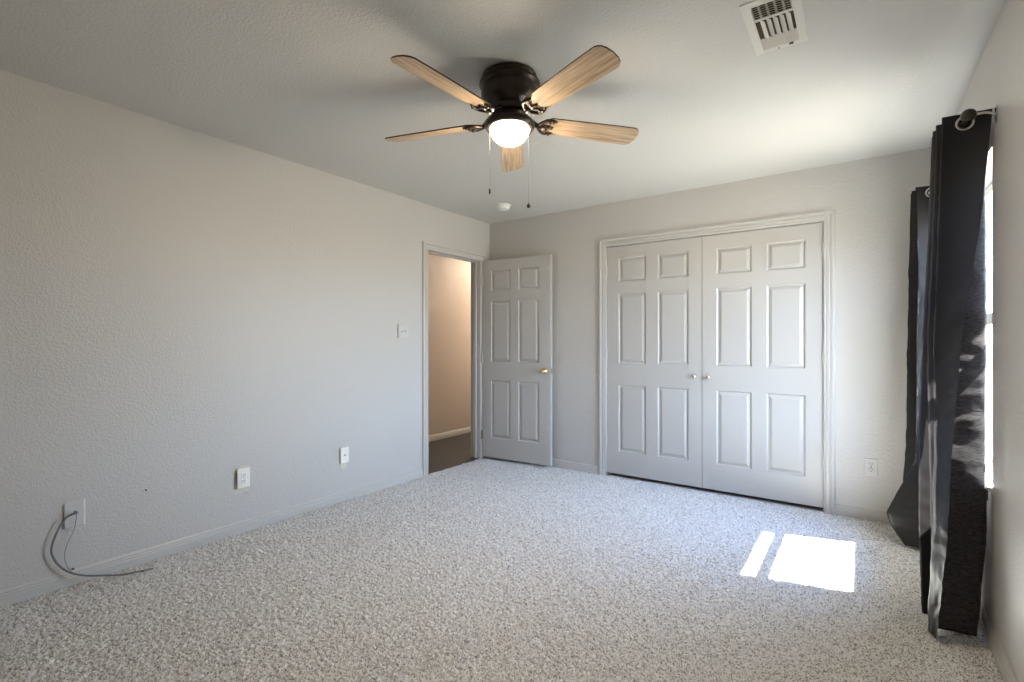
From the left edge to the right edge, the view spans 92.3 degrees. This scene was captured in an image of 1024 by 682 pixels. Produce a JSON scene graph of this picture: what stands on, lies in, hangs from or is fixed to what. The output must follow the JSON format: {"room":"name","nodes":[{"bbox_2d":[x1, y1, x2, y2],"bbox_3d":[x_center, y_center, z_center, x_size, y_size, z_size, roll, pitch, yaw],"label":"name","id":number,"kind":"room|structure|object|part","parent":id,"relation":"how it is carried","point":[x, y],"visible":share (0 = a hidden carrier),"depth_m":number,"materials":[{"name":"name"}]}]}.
{"room":"empty bedroom","nodes":[
{"label":"empty bedroom","id":0,"kind":"room"},
{"bbox_2d":[0,70,489,589],"bbox_3d":[-1.650,0.034,3.304,0.120,2.540,4.729,0,0,35],"label":"wall","id":1,"kind":"structure","parent":0,"point":[182,309],"depth_m":2.81,"materials":[{"name":"grey paint"}]},
{"bbox_2d":[64,499,84,528],"bbox_3d":[-2.168,0.860,2.443,0.024,0.126,0.080,0,0,31],"label":"cable plate","id":2,"kind":"object","parent":1,"relation":"attached to","point":[69,508],"visible":0.99,"depth_m":2.44,"materials":[{"name":"grey plastic"}]},
{"bbox_2d":[50,511,153,576],"bbox_3d":[-2.054,1.021,2.481,0.401,0.359,0.053,0,0,-33],"label":"cable","id":3,"kind":"object","parent":2,"relation":"attached to","point":[76,512],"visible":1,"depth_m":2.40,"materials":[{"name":"grey plastic"}]},
{"bbox_2d":[0,468,422,606],"bbox_3d":[-1.845,1.174,2.913,0.013,0.076,3.625,0,0,35],"label":"baseboard","id":4,"kind":"structure","parent":1,"relation":"attached to","point":[23,592],"depth_m":2.82,"materials":[{"name":"grey paint"}]},
{"bbox_2d":[234,466,249,494],"bbox_3d":[-1.702,0.878,3.105,0.026,0.171,0.091,0,0,35],"label":"wall outlet","id":5,"kind":"object","parent":1,"relation":"attached to","point":[242,479],"visible":1,"depth_m":3.10,"materials":[{"name":"white plastic"}]},
{"bbox_3d":[-1.694,0.864,3.105,0.006,0.122,0.078,0,0,35],"label":"plate","id":6,"kind":"part","parent":5,"relation":"part of","materials":[{"name":"white plastic"}]},
{"bbox_2d":[340,446,348,468],"bbox_3d":[-1.266,0.886,3.721,0.026,0.167,0.072,0,0,35],"label":"cable plate","id":7,"kind":"object","parent":1,"relation":"attached to","point":[344,452],"visible":1,"depth_m":3.72,"materials":[{"name":"white plastic"}]},
{"bbox_2d":[398,324,408,337],"bbox_3d":[-0.922,-0.084,4.199,0.023,0.118,0.116,0,0,35],"label":"light switch","id":8,"kind":"object","parent":1,"relation":"attached to","point":[403,329],"visible":1,"depth_m":4.20,"materials":[{"name":"grey plastic"}]},
{"bbox_2d":[422,241,484,475],"bbox_3d":[-0.589,0.160,4.789,0.138,2.109,0.888,0,0,35],"label":"door frame","id":9,"kind":"structure","parent":1,"relation":"attached to","point":[476,259],"depth_m":5.06,"materials":[{"name":"grey paint"}]},
{"bbox_2d":[481,255,551,465],"bbox_3d":[0.026,0.182,4.863,0.795,2.000,0.116,0,0,31],"label":"door","id":10,"kind":"structure","parent":9,"relation":"attached to","point":[516,356],"depth_m":4.84,"materials":[{"name":"grey paint"}]},
{"bbox_3d":[0.296,0.287,4.668,0.060,0.060,0.055,0,0,31],"label":"knob","id":11,"kind":"part","parent":10,"relation":"part of","materials":[{"name":"gold metal"}]},
{"bbox_2d":[428,254,470,435],"bbox_3d":[-0.436,0.034,5.943,1.065,2.540,5.000,0,0,35],"label":"wall","id":12,"kind":"structure","parent":0,"point":[449,279],"depth_m":6.18,"materials":[{"name":"beige paint"}]},
{"bbox_2d":[428,427,470,441],"bbox_3d":[-0.784,1.174,6.189,0.013,0.076,4.800,0,0,35],"label":"baseboard","id":13,"kind":"structure","parent":12,"relation":"attached to","point":[439,436],"depth_m":6.18,"materials":[{"name":"grey paint"}]},
{"bbox_2d":[0,432,1003,681],"bbox_3d":[0.318,1.253,3.817,4.750,0.102,7.600,0,0,35],"label":"floor","id":14,"kind":"structure","parent":0,"point":[487,569],"depth_m":2.31,"materials":[{"name":"carpet"}]},
{"bbox_2d":[0,0,1004,223],"bbox_3d":[-0.070,-1.296,2.260,3.905,0.120,4.849,0,0,35],"label":"ceiling","id":15,"kind":"structure","parent":0,"point":[316,84],"depth_m":2.31,"materials":[{"name":"white paint"}]},
{"bbox_2d":[496,203,510,210],"bbox_3d":[-0.077,-1.212,4.476,0.132,0.048,0.132,0,0,35],"label":"smoke detector","id":16,"kind":"object","parent":15,"relation":"attached to","point":[501,206],"visible":1,"depth_m":4.44,"materials":[{"name":"white plastic"}]},
{"bbox_3d":[-0.077,-1.228,4.476,0.132,0.016,0.132,0,0,35],"label":"plate","id":17,"kind":"part","parent":16,"relation":"part of","materials":[{"name":"white plastic"}]},
{"bbox_2d":[385,45,638,207],"bbox_3d":[-0.044,-0.921,2.265,1.271,0.630,1.231,0,0,35],"label":"ceiling fan","id":18,"kind":"object","parent":15,"relation":"hanging from","point":[510,91],"visible":1,"depth_m":2.19,"materials":[{"name":"beige wood"}]},
{"bbox_3d":[-0.400,-1.028,2.438,0.497,0.006,0.128,0,14,20],"label":"blade","id":19,"kind":"part","parent":18,"relation":"part of","materials":[{"name":"brown wood"}]},
{"bbox_3d":[-0.264,-1.028,1.972,0.128,0.006,0.497,18,11,36],"label":"blade","id":20,"kind":"part","parent":18,"relation":"part of","materials":[{"name":"brown wood"}]},
{"bbox_3d":[-0.150,-1.040,2.345,0.153,0.066,0.110,0,14,20],"label":"blade arm","id":21,"kind":"part","parent":18,"relation":"part of","materials":[{"name":"brown metal"}]},
{"bbox_3d":[-0.099,-1.040,2.180,0.110,0.066,0.153,18,11,36],"label":"blade arm","id":22,"kind":"part","parent":18,"relation":"part of","materials":[{"name":"brown metal"}]},
{"bbox_3d":[-0.011,-0.954,2.298,0.182,0.074,0.182,0,0,35],"label":"globe","id":23,"kind":"part","parent":18,"relation":"part of","materials":[{"name":"white glass"}]},
{"bbox_3d":[0.002,-1.028,2.712,0.128,0.006,0.497,-14,0,2],"label":"blade","id":24,"kind":"part","parent":18,"relation":"part of","materials":[{"name":"beige wood"}]},
{"bbox_3d":[0.076,-0.813,2.246,0.003,0.369,0.002,0,0,35],"label":"pull chain","id":25,"kind":"part","parent":18,"relation":"part of","materials":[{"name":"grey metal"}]},
{"bbox_3d":[0.074,-1.040,2.178,0.110,0.066,0.153,17,-9,-33],"label":"blade arm","id":26,"kind":"part","parent":18,"relation":"part of","materials":[{"name":"brown metal"}]},
{"bbox_3d":[0.130,-1.040,2.342,0.153,0.066,0.110,0,-14,-16],"label":"blade arm","id":27,"kind":"part","parent":18,"relation":"part of","materials":[{"name":"brown metal"}]},
{"bbox_3d":[0.222,-1.028,1.956,0.128,0.006,0.497,17,-9,-33],"label":"blade","id":28,"kind":"part","parent":18,"relation":"part of","materials":[{"name":"brown wood"}]},
{"bbox_3d":[0.386,-1.028,2.414,0.497,0.006,0.128,0,-14,-16],"label":"blade","id":29,"kind":"part","parent":18,"relation":"part of","materials":[{"name":"brown wood"}]},
{"bbox_2d":[739,0,807,55],"bbox_3d":[1.026,-1.230,1.914,0.192,0.013,0.380,0,0,35],"label":"ceiling vent","id":30,"kind":"object","parent":15,"relation":"in","point":[780,24],"visible":1,"depth_m":1.91,"materials":[{"name":"white metal"}]},
{"bbox_2d":[490,147,930,521],"bbox_3d":[1.486,0.019,4.460,3.905,2.610,0.780,0,0,35],"label":"wall","id":31,"kind":"structure","parent":0,"point":[870,198],"depth_m":3.43,"materials":[{"name":"grey paint"}]},
{"bbox_2d":[546,459,598,473],"bbox_3d":[0.306,1.174,4.809,1.185,0.076,0.013,0,0,35],"label":"baseboard","id":32,"kind":"structure","parent":31,"relation":"attached to","point":[582,467],"depth_m":4.60,"materials":[{"name":"grey paint"}]},
{"bbox_2d":[606,237,701,487],"bbox_3d":[1.185,0.170,4.199,0.838,2.020,0.067,0,0,35],"label":"door","id":33,"kind":"structure","parent":31,"relation":"in","point":[654,349],"depth_m":4.18,"materials":[{"name":"grey paint"}]},
{"bbox_2d":[599,210,834,514],"bbox_3d":[1.556,0.148,3.995,1.792,2.131,0.138,0,0,35],"label":"door frame","id":34,"kind":"structure","parent":31,"relation":"attached to","point":[827,217],"depth_m":3.53,"materials":[{"name":"grey paint"}]},
{"bbox_2d":[702,222,822,507],"bbox_3d":[1.872,0.170,3.713,0.838,2.020,0.067,0,0,35],"label":"door","id":35,"kind":"structure","parent":31,"relation":"in","point":[762,290],"depth_m":3.69,"materials":[{"name":"grey paint"}]},
{"bbox_2d":[835,504,889,523],"bbox_3d":[2.485,1.174,3.267,0.575,0.076,0.013,0,0,35],"label":"baseboard","id":36,"kind":"structure","parent":31,"relation":"attached to","point":[841,510],"depth_m":3.34,"materials":[{"name":"grey paint"}]},
{"bbox_2d":[865,458,877,475],"bbox_3d":[2.420,0.850,3.315,0.072,0.116,0.010,0,0,35],"label":"wall outlet","id":37,"kind":"object","parent":31,"relation":"attached to","point":[871,465],"visible":1,"depth_m":3.31,"materials":[{"name":"grey plastic"}]},
{"bbox_2d":[957,0,1023,681],"bbox_3d":[1.424,0.034,1.130,0.160,2.540,4.729,0,0,35],"label":"wall","id":38,"kind":"structure","parent":0,"point":[998,77],"depth_m":1.75,"materials":[{"name":"grey paint"}]},
{"bbox_2d":[929,104,997,192],"bbox_3d":[2.217,-0.874,2.486,0.114,0.065,1.528,0,0,35],"label":"curtain rod","id":39,"kind":"object","parent":38,"relation":"attached to","point":[967,115],"visible":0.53,"depth_m":1.89,"materials":[{"name":"brown metal"}]},
{"bbox_2d":[887,186,929,548],"bbox_3d":[2.449,0.141,2.939,0.327,2.105,0.231,0,0,-27],"label":"curtain","id":40,"kind":"object","parent":39,"relation":"hanging from","point":[903,516],"visible":0.43,"depth_m":2.93,"materials":[{"name":"black fabric"}]},
{"bbox_2d":[918,108,992,637],"bbox_3d":[1.867,0.141,2.094,0.199,2.105,0.382,0,0,30],"label":"curtain","id":41,"kind":"object","parent":39,"relation":"hanging from","point":[952,497],"visible":0.98,"depth_m":2.00,"materials":[{"name":"black fabric"}]},
{"bbox_2d":[985,183,991,491],"bbox_3d":[2.280,-0.086,2.356,0.167,1.379,1.080,0,0,35],"label":"window","id":42,"kind":"structure","parent":38,"relation":"in","point":[988,192],"depth_m":2.72,"materials":[{"name":"white plastic"}]},
{"bbox_3d":[2.256,0.594,2.373,0.107,0.018,1.076,0,0,35],"label":"sill","id":43,"kind":"part","parent":42,"relation":"part of","materials":[{"name":"white plastic"}]},
{"bbox_2d":[979,603,1017,681],"bbox_3d":[1.388,1.174,1.229,0.013,0.076,4.609,0,0,35],"label":"baseboard","id":44,"kind":"structure","parent":38,"relation":"attached to","point":[1007,674],"depth_m":1.86,"materials":[{"name":"grey paint"}]}
]}

